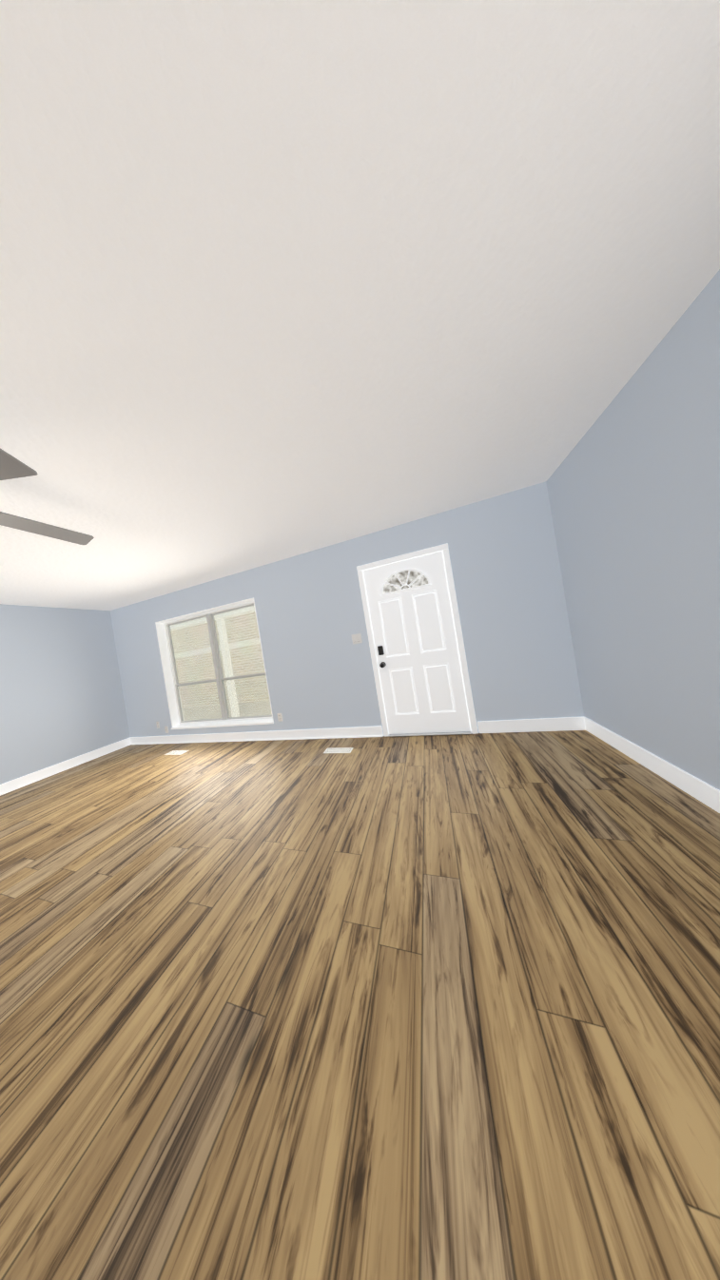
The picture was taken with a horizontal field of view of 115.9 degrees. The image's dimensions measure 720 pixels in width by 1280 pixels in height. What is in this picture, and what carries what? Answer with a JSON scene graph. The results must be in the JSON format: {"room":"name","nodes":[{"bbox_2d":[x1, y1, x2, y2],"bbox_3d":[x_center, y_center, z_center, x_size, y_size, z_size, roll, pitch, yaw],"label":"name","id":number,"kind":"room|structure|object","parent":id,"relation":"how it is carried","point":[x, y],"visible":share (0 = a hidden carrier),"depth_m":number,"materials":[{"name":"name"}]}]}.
{"room":"empty living room","nodes":[
{"label":"empty living room","id":0,"kind":"room"},
{"bbox_2d":[0,603,129,784],"bbox_3d":[-5.058,0.793,1.874,0.200,2.440,5.022,-9,0,16],"label":"wall","id":1,"kind":"structure","parent":0,"point":[61,695],"depth_m":3.35,"materials":[{"name":"paint"}]},
{"bbox_2d":[0,737,129,795],"bbox_3d":[-4.766,1.917,1.839,0.030,0.128,4.560,-9,0,16],"label":"baseboard","id":2,"kind":"structure","parent":1,"relation":"attached to","point":[13,785],"depth_m":3.26,"materials":[{"name":"white paint"}]},
{"bbox_2d":[109,481,584,736],"bbox_3d":[-1.131,0.166,3.221,6.675,2.440,0.200,-9,0,16],"label":"wall","id":3,"kind":"structure","parent":0,"point":[513,610],"depth_m":2.76,"materials":[{"name":"paint"}]},
{"bbox_2d":[155,597,273,729],"bbox_3d":[-2.302,0.440,3.517,2.016,1.802,0.137,-9,0,16],"label":"window frame","id":4,"kind":"structure","parent":3,"relation":"attached to","point":[167,676],"depth_m":3.75,"materials":[{"name":"white paint"}]},
{"bbox_2d":[163,601,271,724],"bbox_3d":[-2.276,0.428,3.610,1.992,1.762,0.082,-9,0,16],"label":"window","id":5,"kind":"structure","parent":3,"relation":"in","point":[214,646],"depth_m":3.60,"materials":[{"name":"white"}]},
{"bbox_2d":[129,725,383,745],"bbox_3d":[-1.935,1.465,3.395,4.656,0.128,0.026,-9,0,16],"label":"baseboard","id":6,"kind":"structure","parent":3,"relation":"attached to","point":[358,731],"depth_m":3.21,"materials":[{"name":"white paint"}]},
{"bbox_2d":[277,713,282,721],"bbox_3d":[-1.119,1.080,3.150,0.070,0.115,0.008,-9,0,16],"label":"electrical outlet","id":7,"kind":"object","parent":3,"relation":"attached to","point":[280,717],"visible":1,"depth_m":3.15,"materials":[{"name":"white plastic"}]},
{"bbox_2d":[351,633,362,644],"bbox_3d":[-0.040,-0.015,2.787,0.122,0.122,0.010,-9,0,16],"label":"light switch","id":8,"kind":"object","parent":3,"relation":"attached to","point":[357,638],"visible":1,"depth_m":2.79,"materials":[{"name":"white plastic"}]},
{"bbox_2d":[363,550,470,734],"bbox_3d":[0.625,0.081,2.593,0.914,2.010,0.134,-9,0,16],"label":"door","id":9,"kind":"structure","parent":3,"relation":"in","point":[416,646],"depth_m":2.60,"materials":[{"name":"white paint"}]},
{"bbox_2d":[356,543,478,736],"bbox_3d":[0.651,0.057,2.695,1.044,2.090,0.229,-9,0,16],"label":"door frame","id":10,"kind":"structure","parent":3,"relation":"attached to","point":[443,548],"depth_m":2.50,"materials":[{"name":"white paint"}]},
{"bbox_2d":[388,731,471,736],"bbox_3d":[0.811,1.081,2.682,0.920,0.016,0.235,-9,0,16],"label":"door sill","id":11,"kind":"structure","parent":3,"relation":"attached to","point":[432,733],"depth_m":2.57,"materials":[{"name":"white wood"}]},
{"bbox_2d":[477,717,585,733],"bbox_3d":[1.719,0.879,2.314,0.921,0.128,0.018,-9,0,16],"label":"baseboard","id":12,"kind":"structure","parent":3,"relation":"attached to","point":[566,723],"depth_m":2.30,"materials":[{"name":"white paint"}]},
{"bbox_2d":[0,730,719,1279],"bbox_3d":[-1.598,1.534,0.906,7.075,0.120,5.022,-9,0,16],"label":"floor","id":13,"kind":"structure","parent":0,"point":[413,1008],"depth_m":0.73,"materials":[{"name":"brown wood"}]},
{"bbox_2d":[164,750,188,755],"bbox_3d":[-2.679,1.645,3.293,0.330,0.006,0.115,-9,0,16],"label":"floor vent","id":14,"kind":"object","parent":13,"relation":"in","point":[176,752],"visible":0.98,"depth_m":3.28,"materials":[{"name":"white metal"}]},
{"bbox_2d":[323,747,353,753],"bbox_3d":[-0.247,1.255,2.561,0.330,0.006,0.115,-9,0,16],"label":"floor vent","id":15,"kind":"object","parent":13,"relation":"in","point":[339,750],"visible":1,"depth_m":2.56,"materials":[{"name":"white metal"}]},
{"bbox_2d":[0,0,719,610],"bbox_3d":[-2.003,-0.994,0.908,7.075,0.120,5.022,-9,0,16],"label":"ceiling","id":16,"kind":"structure","parent":0,"point":[280,280],"depth_m":0.73,"materials":[{"name":"white paint"}]},
{"bbox_2d":[0,448,94,544],"bbox_3d":[-2.099,-0.620,1.014,1.287,0.586,1.238,-9,0,16],"label":"ceiling fan","id":17,"kind":"object","parent":16,"relation":"hanging from","point":[11,467],"visible":1,"depth_m":1.32,"materials":[{"name":"silver metal"}]},
{"bbox_2d":[546,269,719,790],"bbox_3d":[1.456,-0.252,-0.060,0.200,2.440,5.022,-9,0,16],"label":"wall","id":18,"kind":"structure","parent":0,"point":[633,484],"depth_m":1.32,"materials":[{"name":"paint"}]},
{"bbox_2d":[581,717,719,813],"bbox_3d":[1.540,0.905,-0.016,0.018,0.128,4.592,-9,0,16],"label":"baseboard","id":19,"kind":"structure","parent":18,"relation":"attached to","point":[703,792],"depth_m":1.47,"materials":[{"name":"white paint"}]},
{"label":"outside","id":20,"kind":"structure","parent":0,"visible":0},
{"bbox_2d":[170,605,269,717],"bbox_3d":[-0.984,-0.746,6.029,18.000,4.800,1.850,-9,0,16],"label":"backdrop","id":21,"kind":"structure","parent":20,"point":[185,662],"depth_m":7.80,"materials":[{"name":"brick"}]},
{"bbox_2d":[182,700,271,720],"bbox_3d":[-0.845,1.671,5.191,18.000,0.020,3.590,-9,0,16],"label":"ground","id":22,"kind":"structure","parent":20,"point":[218,715],"depth_m":6.99,"materials":[{"name":"grey"}]}
]}

